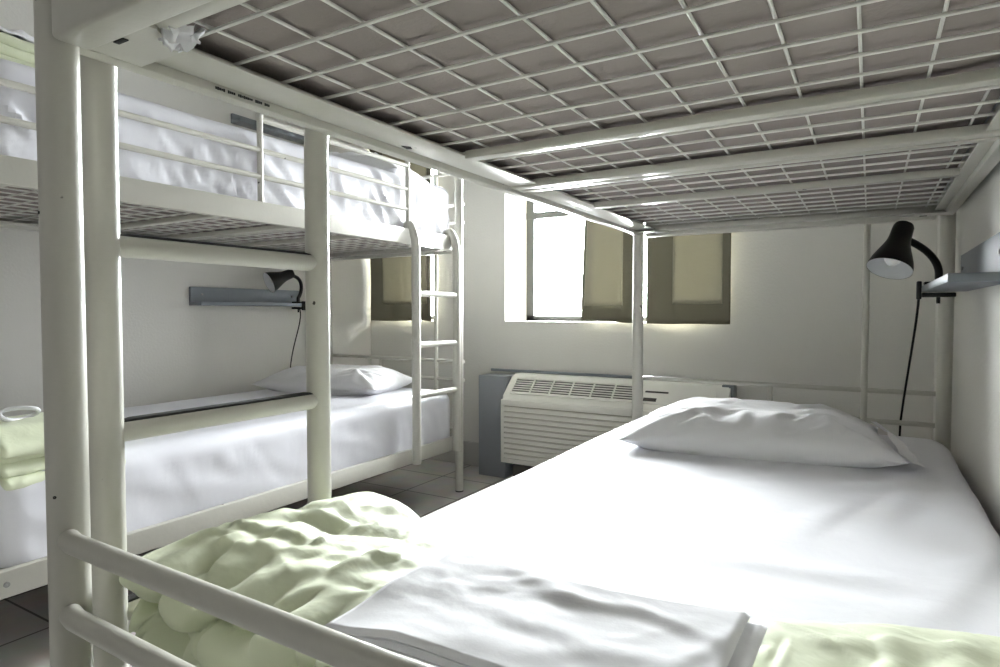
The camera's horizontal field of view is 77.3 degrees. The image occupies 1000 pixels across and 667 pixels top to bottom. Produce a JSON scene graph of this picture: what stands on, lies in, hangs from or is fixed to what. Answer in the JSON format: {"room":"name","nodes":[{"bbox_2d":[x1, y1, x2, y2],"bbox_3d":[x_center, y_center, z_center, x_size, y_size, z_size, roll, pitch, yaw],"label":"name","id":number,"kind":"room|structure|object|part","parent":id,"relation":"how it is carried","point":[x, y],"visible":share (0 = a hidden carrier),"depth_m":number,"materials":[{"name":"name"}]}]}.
{"room":"dormitory","nodes":[
{"label":"dormitory","id":0,"kind":"room"},
{"bbox_2d":[0,0,370,416],"bbox_3d":[-1.816,-0.379,2.712,0.100,2.450,4.140,1,2,31],"label":"wall","id":1,"kind":"structure","parent":0,"point":[174,350],"depth_m":3.04,"materials":[{"name":"white paint"}]},
{"bbox_2d":[189,287,301,306],"bbox_3d":[-1.321,-0.194,3.359,0.099,0.093,0.685,1,2,31],"label":"wall shelf","id":2,"kind":"object","parent":1,"relation":"attached to","point":[198,296],"visible":0.88,"depth_m":3.30,"materials":[{"name":"grey metal"}]},
{"bbox_2d":[263,270,305,367],"bbox_3d":[-1.191,-0.078,3.486,0.136,0.558,0.306,1,2,22],"label":"lamp","id":3,"kind":"object","parent":2,"relation":"attached to","point":[273,281],"visible":0.96,"depth_m":3.42,"materials":[{"name":"black metal"}]},
{"bbox_3d":[-1.216,-0.289,3.417,0.119,0.132,0.165,1,2,31],"label":"lamp shade","id":4,"kind":"part","parent":3,"relation":"part of","materials":[{"name":"black metal"}]},
{"bbox_3d":[-1.184,0.026,3.611,0.014,0.341,0.073,2,3,45],"label":"power cord","id":5,"kind":"part","parent":3,"relation":"part of","materials":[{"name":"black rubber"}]},
{"bbox_2d":[231,113,303,144],"bbox_3d":[-1.227,-1.134,3.506,0.079,0.050,0.590,1,2,31],"label":"wall shelf","id":6,"kind":"object","parent":1,"relation":"attached to","point":[236,119],"visible":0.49,"depth_m":3.42,"materials":[{"name":"grey metal"}]},
{"bbox_2d":[0,459,512,666],"bbox_3d":[-0.423,0.914,1.933,3.337,0.080,4.140,1,2,31],"label":"floor","id":7,"kind":"structure","parent":0,"point":[428,487],"depth_m":3.07,"materials":[{"name":"tile"}]},
{"bbox_2d":[0,77,464,599],"bbox_3d":[-1.138,0.013,2.608,0.980,1.674,2.123,1,2,31],"label":"bunk bed","id":8,"kind":"object","parent":7,"relation":"on","point":[17,172],"visible":0.41,"depth_m":2.27,"materials":[{"name":"beige paint"}]},
{"bbox_3d":[-1.389,-0.411,2.171,0.910,0.035,1.005,1,2,31],"label":"panel","id":9,"kind":"part","parent":8,"relation":"part of","materials":[{"name":"beige paint"}]},
{"bbox_3d":[-1.541,-0.446,2.832,0.025,0.072,2.014,1,2,31],"label":"rail","id":10,"kind":"part","parent":8,"relation":"part of","materials":[{"name":"white metal"}]},
{"bbox_3d":[-0.841,-0.638,2.169,0.019,0.019,1.633,1,2,31],"label":"guard rail","id":11,"kind":"part","parent":8,"relation":"part of","materials":[{"name":"white metal"}]},
{"bbox_3d":[-0.841,-0.547,2.172,0.019,0.019,1.633,1,2,31],"label":"guard rail","id":12,"kind":"part","parent":8,"relation":"part of","materials":[{"name":"white metal"}]},
{"bbox_2d":[0,388,449,567],"bbox_3d":[-1.131,0.436,2.632,0.917,0.251,1.986,1,2,31],"label":"mattress","id":13,"kind":"object","parent":8,"relation":"on","point":[173,475],"visible":0.44,"depth_m":2.15,"materials":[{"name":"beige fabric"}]},
{"bbox_2d":[0,412,125,490],"bbox_3d":[-1.294,0.312,1.765,0.316,0.161,0.313,1,2,31],"label":"comforter","id":14,"kind":"object","parent":13,"relation":"on","point":[22,453],"visible":0.35,"depth_m":1.61,"materials":[{"name":"green fabric"}]},
{"bbox_2d":[0,406,40,421],"bbox_3d":[-1.323,0.221,1.720,0.036,0.044,0.102,1,2,31],"label":"strap loop","id":15,"kind":"object","parent":14,"relation":"on","point":[37,410],"visible":0.93,"depth_m":1.72,"materials":[{"name":"white"}]},
{"bbox_2d":[252,364,411,394],"bbox_3d":[-0.854,0.231,3.280,0.720,0.136,0.460,1,2,19],"label":"pillow","id":16,"kind":"object","parent":13,"relation":"on","point":[344,379],"visible":0.77,"depth_m":3.13,"materials":[{"name":"white fabric"}]},
{"bbox_2d":[0,58,449,249],"bbox_3d":[-1.136,-0.584,2.600,0.928,0.293,1.998,1,2,31],"label":"mattress","id":17,"kind":"object","parent":8,"relation":"on","point":[429,203],"visible":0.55,"depth_m":2.10,"materials":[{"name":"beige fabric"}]},
{"bbox_2d":[0,32,34,67],"bbox_3d":[-1.526,-0.753,1.865,0.662,0.101,0.313,1,2,31],"label":"comforter","id":18,"kind":"object","parent":17,"relation":"on","point":[13,49],"visible":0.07,"depth_m":1.66,"materials":[{"name":"green fabric"}]},
{"bbox_2d":[0,26,33,43],"bbox_3d":[-1.507,-0.822,1.845,0.540,0.053,0.250,1,2,31],"label":"sheet","id":19,"kind":"object","parent":18,"relation":"on","point":[20,34],"visible":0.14,"depth_m":1.70,"materials":[{"name":"white fabric"}]},
{"bbox_2d":[328,152,428,182],"bbox_3d":[-0.757,-0.811,3.165,0.757,0.187,0.480,1,2,17],"label":"pillow","id":20,"kind":"object","parent":17,"relation":"on","point":[363,159],"visible":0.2,"depth_m":2.93,"materials":[{"name":"white fabric"}]},
{"bbox_3d":[-0.735,0.592,2.390,0.025,0.068,2.014,1,2,31],"label":"rail","id":21,"kind":"part","parent":8,"relation":"part of","materials":[{"name":"white metal"}]},
{"bbox_3d":[-0.735,-0.429,2.355,0.025,0.072,2.014,1,2,31],"label":"rail","id":22,"kind":"part","parent":8,"relation":"part of","materials":[{"name":"white metal"}]},
{"bbox_3d":[-0.836,-0.621,2.177,0.021,0.332,0.021,1,2,31],"label":"guard post","id":23,"kind":"part","parent":8,"relation":"part of","materials":[{"name":"white metal"}]},
{"bbox_3d":[-0.879,-0.441,3.031,0.910,0.035,0.975,1,2,31],"label":"panel","id":24,"kind":"part","parent":8,"relation":"part of","materials":[{"name":"beige paint"}]},
{"bbox_3d":[-1.019,-0.021,3.729,0.042,1.654,0.042,1,2,31],"label":"post","id":25,"kind":"part","parent":8,"relation":"part of","materials":[{"name":"white metal"}]},
{"bbox_3d":[-0.630,-0.757,2.520,0.019,0.019,0.807,1,2,31],"label":"guard rail","id":26,"kind":"part","parent":8,"relation":"part of","materials":[{"name":"white metal"}]},
{"bbox_3d":[-0.603,0.139,3.519,0.961,0.019,0.019,1,2,31],"label":"rail","id":27,"kind":"part","parent":8,"relation":"part of","materials":[{"name":"white metal"}]},
{"bbox_3d":[-0.425,-0.645,2.872,0.021,0.332,0.021,1,2,31],"label":"guard post","id":28,"kind":"part","parent":8,"relation":"part of","materials":[{"name":"white metal"}]},
{"bbox_2d":[403,220,460,464],"bbox_3d":[-0.330,0.035,3.043,0.103,1.130,0.368,1,2,31],"label":"ladder","id":29,"kind":"object","parent":8,"relation":"attached to","point":[417,293],"visible":0.9,"depth_m":2.96,"materials":[{"name":"white metal"}]},
{"bbox_3d":[-0.436,0.240,3.424,0.574,0.019,0.019,1,2,31],"label":"rail","id":30,"kind":"part","parent":8,"relation":"part of","materials":[{"name":"white metal"}]},
{"bbox_3d":[-0.603,-0.845,3.485,0.961,0.019,0.019,1,2,31],"label":"rail","id":31,"kind":"part","parent":8,"relation":"part of","materials":[{"name":"white metal"}]},
{"bbox_3d":[-0.213,-0.005,3.253,0.042,1.654,0.042,1,2,31],"label":"post","id":32,"kind":"part","parent":8,"relation":"part of","materials":[{"name":"white metal"}]},
{"bbox_2d":[479,373,512,477],"bbox_3d":[-0.014,0.526,3.613,0.178,0.576,0.130,1,2,31],"label":"filler panel","id":33,"kind":"object","parent":7,"relation":"on","point":[492,386],"visible":0.76,"depth_m":3.56,"materials":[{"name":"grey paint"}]},
{"bbox_2d":[33,0,999,666],"bbox_3d":[0.453,0.058,1.342,1.039,1.672,2.118,1,2,31],"label":"bunk bed","id":34,"kind":"object","parent":7,"relation":"on","point":[123,34],"visible":0.68,"depth_m":0.84,"materials":[{"name":"beige paint"}]},
{"bbox_3d":[-0.497,0.083,0.715,0.042,1.654,0.042,1,2,31],"label":"post","id":35,"kind":"part","parent":34,"relation":"part of","materials":[{"name":"white metal"}]},
{"bbox_3d":[-0.073,0.325,0.453,0.965,0.023,0.037,1,2,31],"label":"rail","id":36,"kind":"part","parent":34,"relation":"part of","materials":[{"name":"white metal"}]},
{"bbox_3d":[-0.419,-0.329,0.719,0.140,0.004,0.066,1,2,31],"label":"corner plate","id":37,"kind":"part","parent":34,"relation":"part of","materials":[{"name":"beige paint"}]},
{"bbox_2d":[80,55,330,666],"bbox_3d":[-0.381,0.026,0.926,0.107,0.965,0.397,1,2,31],"label":"ladder","id":38,"kind":"object","parent":34,"relation":"attached to","point":[104,245],"visible":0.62,"depth_m":0.79,"materials":[{"name":"white metal"}]},
{"bbox_3d":[-0.073,0.240,0.450,0.965,0.023,0.037,1,2,31],"label":"rail","id":39,"kind":"part","parent":34,"relation":"part of","materials":[{"name":"white metal"}]},
{"bbox_3d":[0.025,-0.391,1.582,0.025,0.072,2.014,1,2,31],"label":"rail","id":40,"kind":"part","parent":34,"relation":"part of","materials":[{"name":"white metal"}]},
{"bbox_3d":[0.203,-0.356,0.905,0.969,0.035,1.005,1,2,31],"label":"panel","id":41,"kind":"part","parent":34,"relation":"part of","materials":[{"name":"beige paint"}]},
{"bbox_2d":[157,0,999,221],"bbox_3d":[0.456,-0.470,1.329,0.964,0.271,1.981,1,2,31],"label":"mattress","id":42,"kind":"object","parent":34,"relation":"on","point":[315,18],"visible":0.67,"depth_m":0.85,"materials":[{"name":"beige fabric"}]},
{"bbox_3d":[0.547,0.022,2.479,0.042,1.654,0.042,1,2,31],"label":"post","id":43,"kind":"part","parent":34,"relation":"part of","materials":[{"name":"white metal"}]},
{"bbox_3d":[0.569,-0.387,2.388,0.140,0.004,0.066,1,2,31],"label":"corner plate","id":44,"kind":"part","parent":34,"relation":"part of","materials":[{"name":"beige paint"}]},
{"bbox_2d":[420,415,999,636],"bbox_3d":[0.479,0.462,1.363,1.004,0.258,1.966,1,2,31],"label":"mattress","id":45,"kind":"object","parent":34,"relation":"on","point":[913,545],"visible":0.57,"depth_m":1.11,"materials":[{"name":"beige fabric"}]},
{"bbox_2d":[119,491,999,666],"bbox_3d":[0.066,0.373,0.730,1.000,0.213,0.522,1,2,31],"label":"comforter","id":46,"kind":"object","parent":45,"relation":"on","point":[317,561],"visible":0.55,"depth_m":0.73,"materials":[{"name":"green fabric"}]},
{"bbox_2d":[324,548,767,666],"bbox_3d":[0.045,0.282,0.602,0.365,0.038,0.234,1,2,31],"label":"sheet","id":47,"kind":"object","parent":46,"relation":"on","point":[463,607],"visible":0.99,"depth_m":0.58,"materials":[{"name":"white fabric"}]},
{"bbox_2d":[617,397,926,467],"bbox_3d":[0.765,0.271,1.832,0.740,0.135,0.500,1,2,24],"label":"pillow","id":48,"kind":"object","parent":45,"relation":"on","point":[762,430],"visible":0.98,"depth_m":1.67,"materials":[{"name":"white fabric"}]},
{"bbox_3d":[0.712,-0.385,1.765,0.969,0.035,0.975,1,2,31],"label":"panel","id":49,"kind":"part","parent":34,"relation":"part of","materials":[{"name":"beige paint"}]},
{"bbox_3d":[0.988,0.186,2.251,1.020,0.017,0.017,1,2,31],"label":"rail","id":50,"kind":"part","parent":34,"relation":"part of","materials":[{"name":"white metal"}]},
{"bbox_3d":[1.202,0.292,2.128,0.521,0.017,0.017,1,2,31],"label":"rail","id":51,"kind":"part","parent":34,"relation":"part of","materials":[{"name":"white metal"}]},
{"bbox_3d":[1.327,-0.371,1.940,0.140,0.004,0.066,1,2,31],"label":"corner plate","id":52,"kind":"part","parent":34,"relation":"part of","materials":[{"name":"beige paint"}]},
{"bbox_3d":[1.404,0.039,1.972,0.042,1.654,0.042,1,2,31],"label":"post","id":53,"kind":"part","parent":34,"relation":"part of","materials":[{"name":"white metal"}]},
{"bbox_3d":[0.882,-0.373,1.075,0.025,0.072,2.014,1,2,31],"label":"rail","id":54,"kind":"part","parent":34,"relation":"part of","materials":[{"name":"white metal"}]},
{"bbox_2d":[491,368,736,476],"bbox_3d":[0.492,0.523,3.287,1.382,0.603,0.229,1,2,31],"label":"air conditioner","id":55,"kind":"object","parent":7,"relation":"on","point":[545,415],"visible":0.56,"depth_m":3.28,"materials":[{"name":"white plastic"}]},
{"bbox_2d":[510,377,631,402],"bbox_3d":[0.379,0.294,3.307,0.710,0.086,0.091,1,2,31],"label":"vent","id":56,"kind":"object","parent":55,"relation":"attached to","point":[555,389],"depth_m":3.30,"materials":[{"name":"grey plastic"}]},
{"bbox_2d":[501,399,652,466],"bbox_3d":[0.514,0.545,3.152,1.178,0.350,0.018,1,2,31],"label":"grille","id":57,"kind":"object","parent":55,"relation":"attached to","point":[534,432],"depth_m":3.29,"materials":[{"name":"white plastic"}]},
{"bbox_3d":[0.861,0.307,3.021,0.340,0.083,0.087,1,2,31],"label":"control panel","id":58,"kind":"part","parent":55,"relation":"part of","materials":[{"name":"white plastic"}]},
{"bbox_2d":[370,171,937,442],"bbox_3d":[0.554,-0.407,3.541,3.137,2.450,0.300,1,2,31],"label":"wall","id":59,"kind":"structure","parent":0,"point":[796,299],"depth_m":3.00,"materials":[{"name":"white paint"}]},
{"bbox_2d":[427,441,478,466],"bbox_3d":[0.475,0.750,3.446,3.137,0.145,0.012,1,2,31],"label":"baseboard","id":60,"kind":"structure","parent":59,"relation":"attached to","point":[470,449],"depth_m":3.84,"materials":[{"name":"grey tile"}]},
{"bbox_2d":[526,200,645,321],"bbox_3d":[0.695,-0.662,3.608,1.208,1.185,0.045,1,2,31],"label":"window","id":61,"kind":"structure","parent":59,"relation":"in","point":[532,215],"depth_m":3.89,"materials":[{"name":"grey metal"}]},
{"bbox_3d":[0.560,-1.278,3.311,1.350,0.026,0.035,1,2,31],"label":"curtain rod","id":62,"kind":"object","parent":59,"relation":"attached to","visible":0},
{"bbox_2d":[581,219,632,322],"bbox_3d":[0.566,-0.661,3.313,0.300,1.208,0.028,1,2,31],"label":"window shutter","id":63,"kind":"object","parent":62,"relation":"hanging from","point":[607,277],"visible":0.42,"depth_m":3.32,"materials":[{"name":"brown fabric"}]},
{"bbox_3d":[0.550,-0.676,3.320,0.224,1.057,0.022,1,2,28],"label":"beige panel","id":64,"kind":"part","parent":63,"relation":"part of","materials":[{"name":"beige fabric"}]},
{"bbox_2d":[646,233,730,323],"bbox_3d":[0.931,-0.651,3.099,0.417,1.211,0.030,1,2,31],"label":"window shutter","id":65,"kind":"object","parent":62,"relation":"hanging from","point":[689,276],"visible":0.41,"depth_m":3.11,"materials":[{"name":"brown fabric"}]},
{"bbox_3d":[0.975,-0.671,3.071,0.240,1.050,0.022,1,2,29],"label":"beige panel","id":66,"kind":"part","parent":65,"relation":"part of","materials":[{"name":"beige fabric"}]},
{"bbox_3d":[-0.624,-1.302,4.011,0.580,0.026,0.035,1,2,31],"label":"curtain rod","id":67,"kind":"object","parent":59,"relation":"attached to","visible":0},
{"bbox_2d":[370,149,430,320],"bbox_3d":[-0.645,-0.684,4.033,0.507,1.210,0.029,1,2,31],"label":"curtain","id":68,"kind":"object","parent":67,"relation":"hanging from","point":[391,278],"visible":0.3,"depth_m":4.05,"materials":[{"name":"brown fabric"}]},
{"bbox_3d":[-0.615,-0.709,4.011,0.365,1.038,0.024,1,2,31],"label":"beige panel","id":69,"kind":"part","parent":68,"relation":"part of","materials":[{"name":"beige fabric"}]},
{"bbox_2d":[932,102,999,535],"bbox_3d":[0.970,-0.322,1.066,0.100,2.450,4.140,1,2,31],"label":"wall","id":70,"kind":"structure","parent":0,"point":[975,416],"depth_m":1.58,"materials":[{"name":"white paint"}]},
{"bbox_2d":[922,232,999,291],"bbox_3d":[1.096,-0.160,1.490,0.107,0.102,0.690,1,2,31],"label":"wall shelf","id":71,"kind":"object","parent":70,"relation":"attached to","point":[980,266],"visible":0.99,"depth_m":1.35,"materials":[{"name":"grey metal"}]},
{"bbox_2d":[866,221,955,435],"bbox_3d":[1.232,0.130,1.843,0.188,0.893,0.502,2,3,43],"label":"lamp","id":72,"kind":"object","parent":71,"relation":"attached to","point":[893,259],"visible":0.96,"depth_m":1.74,"materials":[{"name":"black metal"}]},
{"bbox_3d":[1.075,-0.231,1.722,0.112,0.162,0.132,1,2,31],"label":"lamp shade","id":73,"kind":"part","parent":72,"relation":"part of","materials":[{"name":"black metal"}]},
{"bbox_3d":[1.087,-0.227,1.723,0.046,0.083,0.058,1,2,31],"label":"bulb","id":74,"kind":"part","parent":72,"relation":"part of","materials":[{"name":"white glass"}]},
{"bbox_3d":[1.269,0.230,1.945,0.010,0.687,0.323,1,2,25],"label":"power cord","id":75,"kind":"part","parent":72,"relation":"part of","materials":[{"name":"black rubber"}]}
]}

